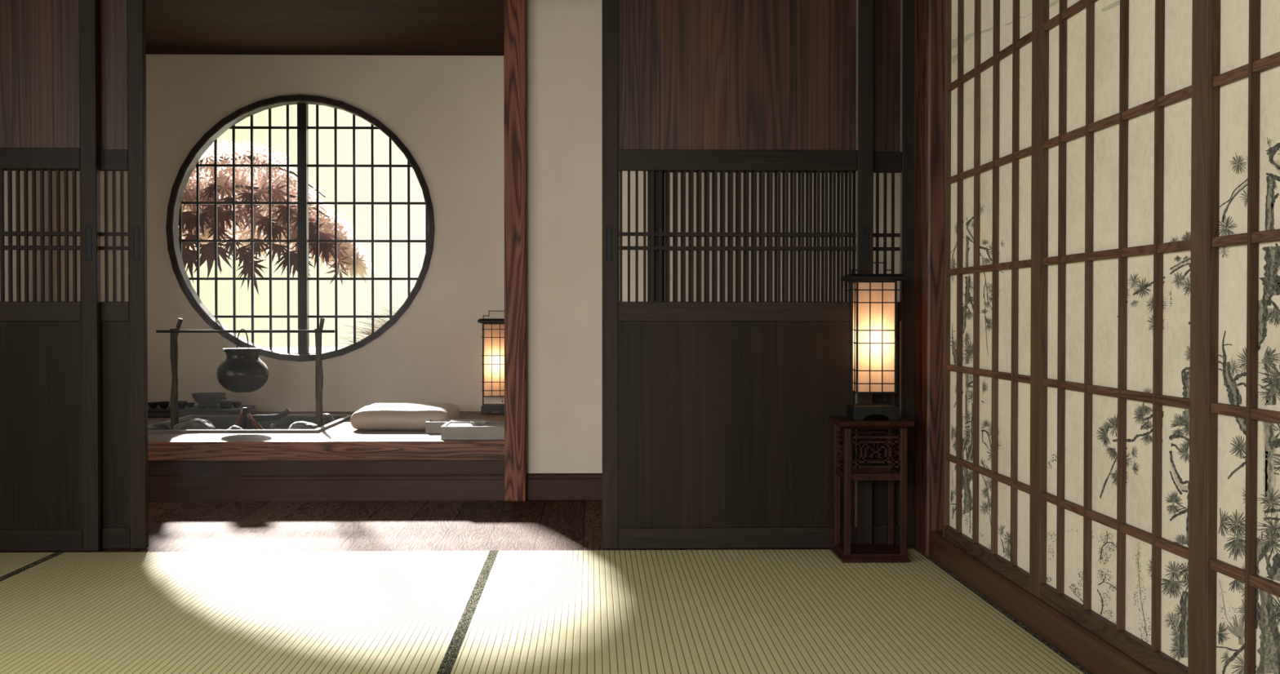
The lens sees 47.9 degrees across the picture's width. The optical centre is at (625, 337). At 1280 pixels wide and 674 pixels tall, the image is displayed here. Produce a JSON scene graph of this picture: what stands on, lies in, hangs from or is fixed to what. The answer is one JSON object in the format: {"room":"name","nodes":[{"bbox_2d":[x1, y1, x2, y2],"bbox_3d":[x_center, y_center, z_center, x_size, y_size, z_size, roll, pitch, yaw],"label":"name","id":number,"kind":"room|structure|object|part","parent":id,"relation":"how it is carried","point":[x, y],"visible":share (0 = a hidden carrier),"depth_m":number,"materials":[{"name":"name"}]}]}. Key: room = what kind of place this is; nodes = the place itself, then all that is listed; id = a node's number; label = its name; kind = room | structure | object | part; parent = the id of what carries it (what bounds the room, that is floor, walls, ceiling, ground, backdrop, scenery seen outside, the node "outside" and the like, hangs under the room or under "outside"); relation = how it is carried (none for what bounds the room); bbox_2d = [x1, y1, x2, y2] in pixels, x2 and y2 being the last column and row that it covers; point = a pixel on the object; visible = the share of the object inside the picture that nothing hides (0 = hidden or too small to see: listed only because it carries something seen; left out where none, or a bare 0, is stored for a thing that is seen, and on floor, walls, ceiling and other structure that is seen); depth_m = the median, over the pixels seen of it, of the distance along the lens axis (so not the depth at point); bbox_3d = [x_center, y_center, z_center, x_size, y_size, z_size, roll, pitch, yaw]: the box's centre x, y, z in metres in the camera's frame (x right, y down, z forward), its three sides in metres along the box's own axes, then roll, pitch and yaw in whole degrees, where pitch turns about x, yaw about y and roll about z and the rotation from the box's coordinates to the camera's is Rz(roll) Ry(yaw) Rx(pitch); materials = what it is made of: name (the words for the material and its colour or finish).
{"room":"traditional dwelling","nodes":[
{"label":"traditional dwelling","id":0,"kind":"room"},
{"bbox_2d":[4,170,55,302],"bbox_3d":[-3.539,-0.469,7.137,0.100,2.503,3.550,0,1,-1],"label":"wall","id":1,"kind":"structure","parent":0,"point":[29,172],"depth_m":8.52,"materials":[{"name":"paint"}]},
{"bbox_2d":[147,440,504,461],"bbox_3d":[-2.027,0.544,6.889,2.910,0.092,0.070,0,1,-1],"label":"trim","id":2,"kind":"structure","parent":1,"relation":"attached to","point":[389,450],"depth_m":6.87,"materials":[{"name":"brown wood"}]},
{"bbox_2d":[148,474,504,502],"bbox_3d":[-2.027,0.724,6.899,2.910,0.124,0.053,0,1,-1],"label":"baseboard","id":3,"kind":"structure","parent":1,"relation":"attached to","point":[375,487],"depth_m":6.89,"materials":[{"name":"brown wood"}]},
{"bbox_2d":[148,460,504,475],"bbox_3d":[-2.028,0.626,6.912,2.910,0.071,0.023,0,1,-1],"label":"trim","id":4,"kind":"structure","parent":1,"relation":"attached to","point":[374,467],"depth_m":6.92,"materials":[{"name":"brown wood"}]},
{"bbox_2d":[54,53,504,412],"bbox_3d":[-1.523,-0.549,9.039,4.220,2.600,0.160,0,1,-1],"label":"wall","id":5,"kind":"structure","parent":0,"point":[447,111],"depth_m":8.95,"materials":[{"name":"paint"}]},
{"bbox_2d":[165,94,435,361],"bbox_3d":[-2.018,-0.675,9.014,1.654,1.654,0.193,0,1,-1],"label":"window","id":6,"kind":"structure","parent":5,"relation":"in","point":[174,215],"depth_m":9.05,"materials":[{"name":"brown wood"}]},
{"bbox_2d":[145,0,503,55],"bbox_3d":[-0.971,-1.772,7.226,5.200,0.100,3.450,0,1,-1],"label":"ceiling","id":7,"kind":"structure","parent":0,"point":[178,27],"depth_m":8.07,"materials":[{"name":"brown wood"}]},
{"bbox_2d":[0,500,915,552],"bbox_3d":[-0.948,0.846,6.319,5.000,0.100,1.750,0,1,-1],"label":"floor","id":8,"kind":"structure","parent":0,"point":[529,525],"depth_m":6.05,"materials":[{"name":"brown wood"}]},
{"bbox_2d":[147,411,504,440],"bbox_3d":[-1.497,0.625,7.958,4.020,0.287,2.040,0,1,-1],"label":"platform","id":9,"kind":"object","parent":8,"relation":"on","point":[344,431],"visible":0.08,"depth_m":7.28,"materials":[{"name":"brown wood"}]},
{"bbox_2d":[147,422,171,430],"bbox_3d":[-2.445,0.479,7.553,0.094,0.058,0.121,0,1,14],"label":"stone","id":10,"kind":"object","parent":9,"relation":"on","point":[159,426],"visible":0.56,"depth_m":7.52,"materials":[{"name":"grey stone"}]},
{"bbox_2d":[147,405,255,417],"bbox_3d":[-2.737,0.447,8.647,0.934,0.047,0.360,0,1,-1],"label":"table","id":11,"kind":"object","parent":9,"relation":"on","point":[157,411],"visible":0.41,"depth_m":8.49,"materials":[{"name":"black paint"}]},
{"bbox_2d":[147,402,158,408],"bbox_3d":[-2.825,0.407,8.604,0.068,0.034,0.068,0,1,-1],"label":"bowl","id":12,"kind":"object","parent":11,"relation":"on","point":[152,405],"visible":0.96,"depth_m":8.58,"materials":[{"name":"ceramic"}]},
{"bbox_2d":[157,401,169,408],"bbox_3d":[-2.749,0.405,8.566,0.072,0.040,0.072,0,1,-1],"label":"bowl","id":13,"kind":"object","parent":11,"relation":"on","point":[163,405],"visible":0.99,"depth_m":8.54,"materials":[{"name":"ceramic"}]},
{"bbox_2d":[177,400,187,408],"bbox_3d":[-2.642,0.404,8.568,0.068,0.042,0.068,0,1,-1],"label":"bowl","id":14,"kind":"object","parent":11,"relation":"on","point":[181,404],"visible":0.88,"depth_m":8.55,"materials":[{"name":"ceramic"}]},
{"bbox_2d":[186,402,195,407],"bbox_3d":[-2.627,0.410,8.689,0.052,0.026,0.052,0,1,-1],"label":"bowl","id":15,"kind":"object","parent":11,"relation":"on","point":[188,404],"visible":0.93,"depth_m":8.67,"materials":[{"name":"ceramic"}]},
{"bbox_2d":[198,404,208,408],"bbox_3d":[-2.504,0.413,8.531,0.060,0.024,0.060,0,1,-1],"label":"bowl","id":16,"kind":"object","parent":11,"relation":"on","point":[202,406],"visible":1,"depth_m":8.51,"materials":[{"name":"ceramic"}]},
{"bbox_2d":[191,392,226,407],"bbox_3d":[-2.516,0.382,8.691,0.200,0.082,0.200,0,1,-1],"label":"serving bowl","id":17,"kind":"object","parent":11,"relation":"on","point":[202,398],"visible":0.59,"depth_m":8.62,"materials":[{"name":"grey ceramic"}]},
{"bbox_2d":[208,404,217,408],"bbox_3d":[-2.442,0.414,8.523,0.056,0.024,0.056,0,1,-1],"label":"bowl","id":18,"kind":"object","parent":11,"relation":"on","point":[211,406],"visible":1,"depth_m":8.50,"materials":[{"name":"ceramic"}]},
{"bbox_2d":[217,397,232,408],"bbox_3d":[-2.385,0.392,8.574,0.088,0.065,0.088,0,1,-1],"label":"lidded jar","id":19,"kind":"object","parent":11,"relation":"on","point":[223,404],"visible":1,"depth_m":8.54,"materials":[{"name":"grey ceramic"}]},
{"bbox_3d":[-2.385,0.371,8.574,0.088,0.023,0.088,0,1,-1],"label":"lid","id":20,"kind":"part","parent":19,"relation":"part of","materials":[{"name":"grey ceramic"}]},
{"bbox_2d":[231,401,241,408],"bbox_3d":[-2.333,0.407,8.635,0.060,0.034,0.060,0,1,-1],"label":"tea cup","id":21,"kind":"object","parent":11,"relation":"on","point":[236,404],"visible":1,"depth_m":8.62,"materials":[{"name":"ceramic"}]},
{"bbox_2d":[147,414,351,433],"bbox_3d":[-2.066,0.545,7.909,0.960,0.156,1.110,0,1,-1],"label":"hearth","id":22,"kind":"object","parent":9,"relation":"in","point":[221,424],"visible":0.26,"depth_m":8.39,"materials":[{"name":"stone"}]},
{"bbox_2d":[169,318,182,430],"bbox_3d":[-2.414,0.237,7.732,0.046,0.678,0.068,1,1,43],"label":"post","id":23,"kind":"object","parent":22,"relation":"on","point":[173,339],"visible":0.94,"depth_m":7.71,"materials":[{"name":"brown wood"}]},
{"bbox_2d":[155,329,334,333],"bbox_3d":[-2.032,-0.030,7.697,0.948,0.014,0.015,0,1,-1],"label":"crossbar","id":24,"kind":"object","parent":23,"relation":"on","point":[313,331],"visible":1,"depth_m":7.69,"materials":[{"name":"black metal"}]},
{"bbox_2d":[216,328,269,392],"bbox_3d":[-2.048,0.127,7.699,0.273,0.344,0.273,0,1,-1],"label":"cauldron","id":25,"kind":"object","parent":24,"relation":"hanging from","point":[242,370],"visible":1,"depth_m":7.61,"materials":[{"name":"metal"}]},
{"bbox_3d":[-2.048,0.013,7.697,0.070,0.117,0.007,0,1,10],"label":"bail handle","id":26,"kind":"part","parent":25,"relation":"part of","materials":[{"name":"black metal"}]},
{"bbox_2d":[172,417,215,430],"bbox_3d":[-2.263,0.471,7.576,0.215,0.089,0.203,-1,1,-45],"label":"rock","id":27,"kind":"object","parent":22,"relation":"on","point":[195,424],"visible":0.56,"depth_m":7.52,"materials":[{"name":"grey stone"}]},
{"bbox_2d":[226,425,243,430],"bbox_3d":[-2.041,0.485,7.514,0.083,0.047,0.109,0,1,-4],"label":"stone","id":28,"kind":"object","parent":22,"relation":"on","point":[234,427],"visible":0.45,"depth_m":7.49,"materials":[{"name":"grey stone"}]},
{"bbox_2d":[235,413,243,426],"bbox_3d":[-2.100,0.465,7.780,0.067,0.109,0.017,-1,1,-40],"label":"stick","id":29,"kind":"object","parent":22,"relation":"on","point":[240,414],"visible":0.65,"depth_m":7.78,"materials":[{"name":"brown wood"}]},
{"bbox_2d":[237,409,242,426],"bbox_3d":[-2.107,0.461,7.854,0.078,0.133,0.020,1,1,43],"label":"stick","id":30,"kind":"object","parent":22,"relation":"on","point":[241,419],"visible":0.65,"depth_m":7.84,"materials":[{"name":"brown wood"}]},
{"bbox_2d":[242,407,247,430],"bbox_3d":[-2.068,0.451,7.813,0.025,0.136,0.024,0,1,-1],"label":"log","id":31,"kind":"object","parent":22,"relation":"on","point":[244,409],"visible":0.86,"depth_m":7.80,"materials":[{"name":"brown wood"}]},
{"bbox_2d":[247,413,260,430],"bbox_3d":[-2.008,0.467,7.781,0.090,0.109,0.019,0,1,24],"label":"stick","id":32,"kind":"object","parent":22,"relation":"on","point":[251,418],"visible":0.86,"depth_m":7.78,"materials":[{"name":"brown wood"}]},
{"bbox_2d":[253,418,264,430],"bbox_3d":[-2.000,0.486,7.846,0.078,0.085,0.016,-1,1,-31],"label":"stick","id":33,"kind":"object","parent":22,"relation":"on","point":[257,424],"visible":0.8,"depth_m":7.84,"materials":[{"name":"brown wood"}]},
{"bbox_2d":[248,408,290,423],"bbox_3d":[-1.945,0.430,7.865,0.231,0.084,0.036,0,1,-1],"label":"branch","id":34,"kind":"object","parent":22,"relation":"on","point":[257,417],"visible":0.98,"depth_m":7.85,"materials":[{"name":"brown wood"}]},
{"bbox_2d":[270,423,275,427],"bbox_3d":[-1.902,0.478,7.766,0.033,0.022,0.030,0,1,2],"label":"stone","id":35,"kind":"object","parent":22,"relation":"on","point":[273,425],"visible":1,"depth_m":7.76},
{"bbox_2d":[287,421,319,430],"bbox_3d":[-1.700,0.481,7.571,0.176,0.080,0.184,0,1,1],"label":"stone","id":36,"kind":"object","parent":22,"relation":"on","point":[300,424],"visible":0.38,"depth_m":7.51,"materials":[{"name":"grey stone"}]},
{"bbox_2d":[314,317,324,427],"bbox_3d":[-1.648,0.236,7.745,0.044,0.680,0.060,0,1,22],"label":"post","id":37,"kind":"object","parent":22,"relation":"on","point":[318,362],"visible":0.9,"depth_m":7.72,"materials":[{"name":"brown wood"}]},
{"bbox_2d":[322,413,334,426],"bbox_3d":[-1.669,0.469,8.021,0.098,0.087,0.102,0,1,-1],"label":"rock","id":38,"kind":"object","parent":22,"relation":"on","point":[327,418],"visible":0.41,"depth_m":7.98,"materials":[{"name":"grey stone"}]},
{"bbox_2d":[350,403,459,431],"bbox_3d":[-1.186,0.428,7.807,0.520,0.116,0.650,0,1,-1],"label":"floor cushion","id":39,"kind":"object","parent":9,"relation":"on","point":[377,416],"visible":0.87,"depth_m":7.50,"materials":[{"name":"fabric"}]},
{"bbox_2d":[425,419,484,433],"bbox_3d":[-0.880,0.461,7.440,0.290,0.058,0.180,0,1,-1],"label":"box","id":40,"kind":"object","parent":9,"relation":"on","point":[431,427],"visible":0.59,"depth_m":7.35,"materials":[{"name":"grey paint"}]},
{"bbox_2d":[449,420,489,422],"bbox_3d":[-0.807,0.436,7.446,0.200,0.006,0.070,0,1,-1],"label":"slab","id":41,"kind":"object","parent":40,"relation":"on","point":[451,420],"visible":0.78,"depth_m":7.45,"materials":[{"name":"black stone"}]},
{"bbox_2d":[440,422,504,439],"bbox_3d":[-0.703,0.463,7.131,0.391,0.066,0.325,0,1,-1],"label":"box","id":42,"kind":"object","parent":9,"relation":"on","point":[450,430],"visible":0.6,"depth_m":6.97,"materials":[{"name":"grey paint"}]},
{"bbox_2d":[471,421,485,426],"bbox_3d":[-0.727,0.428,7.092,0.076,0.020,0.055,0,1,-1],"label":"oval dish","id":43,"kind":"object","parent":42,"relation":"on","point":[474,423],"visible":1,"depth_m":7.07,"materials":[{"name":"white ceramic"}]},
{"bbox_2d":[477,311,504,414],"bbox_3d":[-0.787,0.154,8.788,0.218,0.629,0.218,0,1,-1],"label":"paper lantern","id":44,"kind":"object","parent":9,"relation":"on","point":[493,330],"visible":0.61,"depth_m":8.71,"materials":[{"name":"beige paper"}]},
{"bbox_3d":[-0.787,-0.133,8.783,0.169,0.056,0.006,0,1,-1],"label":"handle","id":45,"kind":"part","parent":44,"relation":"part of","materials":[{"name":"wood"}]},
{"bbox_3d":[-0.787,0.139,8.787,0.146,0.435,0.146,0,1,-1],"label":"lamp shade","id":46,"kind":"part","parent":44,"relation":"part of","materials":[{"name":"paper"}]},
{"bbox_2d":[526,0,900,473],"bbox_3d":[0.530,-0.467,7.008,2.050,2.503,0.100,0,1,-1],"label":"wall","id":47,"kind":"structure","parent":0,"point":[564,55],"depth_m":6.94,"materials":[{"name":"paint"}]},
{"bbox_2d":[503,0,527,502],"bbox_3d":[-0.528,-0.465,6.900,0.104,2.503,0.115,0,1,-1],"label":"wooden post","id":48,"kind":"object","parent":47,"relation":"attached to","point":[514,11],"depth_m":6.84,"materials":[{"name":"brown wood"}]},
{"bbox_2d":[526,473,602,500],"bbox_3d":[0.529,0.722,6.960,2.016,0.127,0.035,0,1,-1],"label":"baseboard","id":49,"kind":"structure","parent":47,"relation":"attached to","point":[540,486],"depth_m":6.92,"materials":[{"name":"brown wood"}]},
{"bbox_3d":[-0.895,0.976,1.921,4.900,0.105,7.050,0,1,-1],"label":"floor","id":50,"kind":"structure","parent":0,"visible":0},
{"bbox_2d":[0,552,59,579],"bbox_3d":[-2.406,0.888,2.384,0.701,0.056,6.050,0,1,-1],"label":"mat","id":51,"kind":"object","parent":50,"relation":"on","point":[11,563],"visible":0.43,"depth_m":5.25,"materials":[{"name":"wicker"}]},
{"bbox_2d":[0,551,493,673],"bbox_3d":[-1.241,0.888,2.411,1.629,0.056,6.050,0,1,-1],"label":"mat","id":52,"kind":"object","parent":50,"relation":"on","point":[403,612],"visible":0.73,"depth_m":4.33,"materials":[{"name":"wicker"}]},
{"bbox_2d":[444,549,1090,673],"bbox_3d":[0.380,0.887,2.450,1.614,0.056,6.050,0,1,-1],"label":"mat","id":53,"kind":"object","parent":50,"relation":"on","point":[614,611],"visible":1,"depth_m":4.24,"materials":[{"name":"wicker"}]},
{"bbox_2d":[826,416,914,563],"bbox_3d":[0.899,0.557,5.314,0.271,0.511,0.285,0,1,-1],"label":"lantern stand","id":54,"kind":"object","parent":53,"relation":"on","point":[846,553],"visible":1,"depth_m":5.20,"materials":[{"name":"brown wood"}]},
{"bbox_3d":[0.795,0.555,5.422,0.024,0.459,0.024,0,1,-1],"label":"leg","id":55,"kind":"part","parent":54,"relation":"part of","materials":[{"name":"brown wood"}]},
{"bbox_3d":[0.800,0.559,5.201,0.024,0.459,0.024,0,1,-1],"label":"leg","id":56,"kind":"part","parent":54,"relation":"part of","materials":[{"name":"brown wood"}]},
{"bbox_2d":[840,262,905,420],"bbox_3d":[0.909,0.013,5.305,0.200,0.577,0.200,0,1,-1],"label":"paper lantern","id":57,"kind":"object","parent":54,"relation":"on","point":[873,302],"visible":1,"depth_m":5.24,"materials":[{"name":"beige paper"}]},
{"bbox_3d":[0.909,-0.250,5.300,0.155,0.051,0.006,0,1,-1],"label":"handle","id":58,"kind":"part","parent":57,"relation":"part of","materials":[{"name":"black wood"}]},
{"bbox_3d":[0.909,-0.001,5.304,0.134,0.399,0.134,0,1,-1],"label":"lamp shade","id":59,"kind":"part","parent":57,"relation":"part of","materials":[{"name":"paper"}]},
{"bbox_3d":[0.998,0.555,5.426,0.024,0.459,0.024,0,1,-1],"label":"leg","id":60,"kind":"part","parent":54,"relation":"part of","materials":[{"name":"brown wood"}]},
{"bbox_3d":[1.003,0.559,5.205,0.024,0.459,0.024,0,1,-1],"label":"leg","id":61,"kind":"part","parent":54,"relation":"part of","materials":[{"name":"brown wood"}]},
{"bbox_3d":[-0.929,-0.525,5.472,5.200,2.770,0.100,0,1,-1],"label":"wall","id":62,"kind":"structure","parent":0,"visible":0},
{"bbox_2d":[0,0,101,551],"bbox_3d":[-2.500,-0.341,5.404,1.030,2.296,0.039,0,1,-1],"label":"door","id":63,"kind":"structure","parent":62,"relation":"in","point":[51,444],"depth_m":5.40,"materials":[{"name":"brown wood"}]},
{"bbox_3d":[-2.500,-1.059,5.393,0.909,0.700,0.010,0,1,-1],"label":"panel","id":64,"kind":"part","parent":63,"relation":"part of","materials":[{"name":"brown wood"}]},
{"bbox_3d":[-2.500,-0.670,5.400,0.909,0.079,0.033,0,1,-1],"label":"rail","id":65,"kind":"part","parent":63,"relation":"part of","materials":[{"name":"brown wood"}]},
{"bbox_2d":[0,168,79,302],"bbox_3d":[-2.500,-0.382,5.403,0.909,0.497,0.016,0,1,-1],"label":"grille","id":66,"kind":"object","parent":63,"relation":"attached to","point":[10,233],"depth_m":5.40,"materials":[{"name":"brown wood"}]},
{"bbox_3d":[-2.500,-0.096,5.410,0.909,0.074,0.033,0,1,-1],"label":"rail","id":67,"kind":"part","parent":63,"relation":"part of","materials":[{"name":"brown wood"}]},
{"bbox_3d":[-2.500,0.334,5.416,0.909,0.786,0.010,0,1,-1],"label":"panel","id":68,"kind":"part","parent":63,"relation":"part of","materials":[{"name":"brown wood"}]},
{"bbox_3d":[-2.500,0.767,5.424,0.909,0.080,0.033,0,1,-1],"label":"rail","id":69,"kind":"part","parent":63,"relation":"part of","materials":[{"name":"brown wood"}]},
{"bbox_3d":[-2.015,-0.352,5.400,0.026,0.130,0.007,0,1,-1],"label":"handle","id":70,"kind":"part","parent":63,"relation":"part of","materials":[{"name":"metal"}]},
{"bbox_2d":[3,0,148,549],"bbox_3d":[-2.339,-0.342,5.458,1.030,2.296,0.039,0,1,-1],"label":"door","id":71,"kind":"structure","parent":62,"relation":"in","point":[122,24],"depth_m":5.46,"materials":[{"name":"brown wood"}]},
{"bbox_3d":[-2.339,-0.670,5.454,0.909,0.079,0.033,0,1,-1],"label":"rail","id":72,"kind":"part","parent":71,"relation":"part of","materials":[{"name":"brown wood"}]},
{"bbox_2d":[3,170,128,302],"bbox_3d":[-2.339,-0.383,5.457,0.909,0.497,0.016,0,1,-1],"label":"grille","id":73,"kind":"object","parent":71,"relation":"attached to","point":[106,233],"depth_m":5.46,"materials":[{"name":"brown wood"}]},
{"bbox_3d":[-2.339,-1.060,5.447,0.909,0.700,0.010,0,1,-1],"label":"panel","id":74,"kind":"part","parent":71,"relation":"part of","materials":[{"name":"brown wood"}]},
{"bbox_3d":[-2.339,-0.097,5.463,0.909,0.074,0.033,0,1,-1],"label":"rail","id":75,"kind":"part","parent":71,"relation":"part of","materials":[{"name":"brown wood"}]},
{"bbox_3d":[-2.339,0.333,5.470,0.909,0.786,0.010,0,1,-1],"label":"panel","id":76,"kind":"part","parent":71,"relation":"part of","materials":[{"name":"brown wood"}]},
{"bbox_3d":[-2.339,0.766,5.478,0.909,0.080,0.033,0,1,-1],"label":"rail","id":77,"kind":"part","parent":71,"relation":"part of","materials":[{"name":"brown wood"}]},
{"bbox_3d":[-1.854,-0.353,5.453,0.026,0.130,0.007,0,1,-1],"label":"handle","id":78,"kind":"part","parent":71,"relation":"part of","materials":[{"name":"metal"}]},
{"bbox_2d":[601,0,874,549],"bbox_3d":[0.425,-0.342,5.473,1.030,2.296,0.039,0,1,-1],"label":"door","id":79,"kind":"structure","parent":62,"relation":"in","point":[717,433],"depth_m":5.47,"materials":[{"name":"brown wood"}]},
{"bbox_3d":[-0.065,-0.353,5.445,0.026,0.130,0.007,0,1,-1],"label":"handle","id":80,"kind":"part","parent":79,"relation":"part of","materials":[{"name":"metal"}]},
{"bbox_3d":[0.425,-0.097,5.478,0.909,0.074,0.033,0,1,-1],"label":"rail","id":81,"kind":"part","parent":79,"relation":"part of","materials":[{"name":"brown wood"}]},
{"bbox_3d":[0.425,0.766,5.492,0.909,0.080,0.033,0,1,-1],"label":"rail","id":82,"kind":"part","parent":79,"relation":"part of","materials":[{"name":"brown wood"}]},
{"bbox_3d":[0.425,0.333,5.485,0.909,0.786,0.010,0,1,-1],"label":"panel","id":83,"kind":"part","parent":79,"relation":"part of","materials":[{"name":"brown wood"}]},
{"bbox_3d":[0.425,-1.060,5.462,0.909,0.700,0.010,0,1,-1],"label":"panel","id":84,"kind":"part","parent":79,"relation":"part of","materials":[{"name":"brown wood"}]},
{"bbox_3d":[0.425,-0.671,5.469,0.909,0.079,0.033,0,1,-1],"label":"rail","id":85,"kind":"part","parent":79,"relation":"part of","materials":[{"name":"brown wood"}]},
{"bbox_2d":[619,170,856,302],"bbox_3d":[0.425,-0.383,5.472,0.909,0.497,0.016,0,1,-1],"label":"grille","id":86,"kind":"object","parent":79,"relation":"attached to","point":[628,233],"depth_m":5.47,"materials":[{"name":"brown wood"}]},
{"bbox_3d":[0.910,-0.353,5.468,0.026,0.130,0.007,0,1,-1],"label":"handle","id":87,"kind":"part","parent":79,"relation":"part of","materials":[{"name":"metal"}]},
{"bbox_2d":[647,0,915,546],"bbox_3d":[0.601,-0.343,5.527,1.035,2.296,0.039,0,1,-1],"label":"door","id":88,"kind":"structure","parent":62,"relation":"in","point":[894,25],"depth_m":5.52,"materials":[{"name":"brown wood"}]},
{"bbox_3d":[0.108,-0.354,5.500,0.026,0.130,0.007,0,1,-1],"label":"handle","id":89,"kind":"part","parent":88,"relation":"part of","materials":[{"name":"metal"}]},
{"bbox_2d":[664,171,900,302],"bbox_3d":[0.601,-0.384,5.526,0.914,0.497,0.016,0,1,-1],"label":"grille","id":90,"kind":"object","parent":88,"relation":"attached to","point":[877,235],"depth_m":5.52,"materials":[{"name":"brown wood"}]},
{"bbox_3d":[0.601,-0.672,5.523,0.914,0.079,0.033,0,1,-1],"label":"rail","id":91,"kind":"part","parent":88,"relation":"part of","materials":[{"name":"brown wood"}]},
{"bbox_3d":[0.601,0.765,5.547,0.914,0.080,0.033,0,1,-1],"label":"rail","id":92,"kind":"part","parent":88,"relation":"part of","materials":[{"name":"brown wood"}]},
{"bbox_3d":[0.601,0.332,5.539,0.914,0.786,0.010,0,1,-1],"label":"panel","id":93,"kind":"part","parent":88,"relation":"part of","materials":[{"name":"brown wood"}]},
{"bbox_3d":[0.601,-1.061,5.516,0.914,0.700,0.010,0,1,-1],"label":"panel","id":94,"kind":"part","parent":88,"relation":"part of","materials":[{"name":"brown wood"}]},
{"bbox_3d":[0.601,-0.098,5.532,0.914,0.074,0.033,0,1,-1],"label":"rail","id":95,"kind":"part","parent":88,"relation":"part of","materials":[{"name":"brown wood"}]},
{"bbox_3d":[1.088,-0.354,5.522,0.026,0.130,0.007,0,1,-1],"label":"handle","id":96,"kind":"part","parent":88,"relation":"part of","materials":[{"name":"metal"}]},
{"bbox_2d":[911,0,944,556],"bbox_3d":[1.160,-0.475,5.439,0.105,2.670,0.265,0,1,-1],"label":"wooden post","id":97,"kind":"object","parent":62,"relation":"attached to","point":[929,64],"depth_m":5.32,"materials":[{"name":"brown wood"}]},
{"bbox_3d":[1.343,-0.418,2.000,0.100,2.670,7.150,0,1,-1],"label":"wall","id":98,"kind":"structure","parent":0,"visible":0},
{"bbox_2d":[928,531,1156,673],"bbox_3d":[1.249,0.849,1.888,0.095,0.150,6.887,0,1,-1],"label":"baseboard","id":99,"kind":"structure","parent":98,"relation":"attached to","point":[1091,652],"depth_m":4.04,"materials":[{"name":"brown wood"}]},
{"bbox_2d":[942,0,1040,598],"bbox_3d":[1.167,-0.373,4.601,0.034,2.205,1.104,0,1,-1],"label":"screen","id":100,"kind":"object","parent":99,"relation":"on","point":[993,47],"visible":1,"depth_m":4.54,"materials":[{"name":"beige paper"}]},
{"bbox_3d":[1.166,0.706,4.648,0.032,0.045,1.005,0,1,-1],"label":"rail","id":101,"kind":"part","parent":100,"relation":"part of","materials":[{"name":"brown wood"}]},
{"bbox_2d":[1038,0,1208,673],"bbox_3d":[1.193,-0.355,3.498,0.034,2.205,1.100,0,1,-1],"label":"screen","id":102,"kind":"object","parent":99,"relation":"on","point":[1124,116],"visible":1,"depth_m":3.43,"materials":[{"name":"beige paper"}]},
{"bbox_3d":[1.192,0.724,3.549,0.032,0.045,1.009,0,1,-1],"label":"rail","id":103,"kind":"part","parent":102,"relation":"part of","materials":[{"name":"brown wood"}]},
{"bbox_2d":[1204,0,1279,673],"bbox_3d":[1.219,-0.337,2.396,0.034,2.205,1.100,0,1,-1],"label":"screen","id":104,"kind":"object","parent":99,"relation":"on","point":[1242,519],"visible":1,"depth_m":2.82,"materials":[{"name":"beige paper"}]},
{"label":"outside","id":105,"kind":"structure","parent":0,"visible":0},
{"bbox_2d":[262,346,345,353],"bbox_3d":[-3.635,0.655,27.017,22.000,0.100,35.840,0,1,-1],"label":"ground","id":106,"kind":"structure","parent":105,"point":[282,349],"depth_m":41.55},
{"bbox_2d":[177,137,374,294],"bbox_3d":[-3.497,-0.530,13.240,2.442,2.834,2.264,0,1,-1],"label":"maple tree","id":107,"kind":"object","parent":106,"relation":"on","point":[206,178],"visible":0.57,"depth_m":13.06,"materials":[{"name":"red plant"}]},
{"bbox_2d":[328,297,404,349],"bbox_3d":[-1.567,0.281,9.722,0.859,1.219,0.300,0,1,-1],"label":"grass","id":108,"kind":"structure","parent":106,"relation":"on","point":[381,319],"depth_m":9.73,"materials":[{"name":"beige plant"}]}
]}

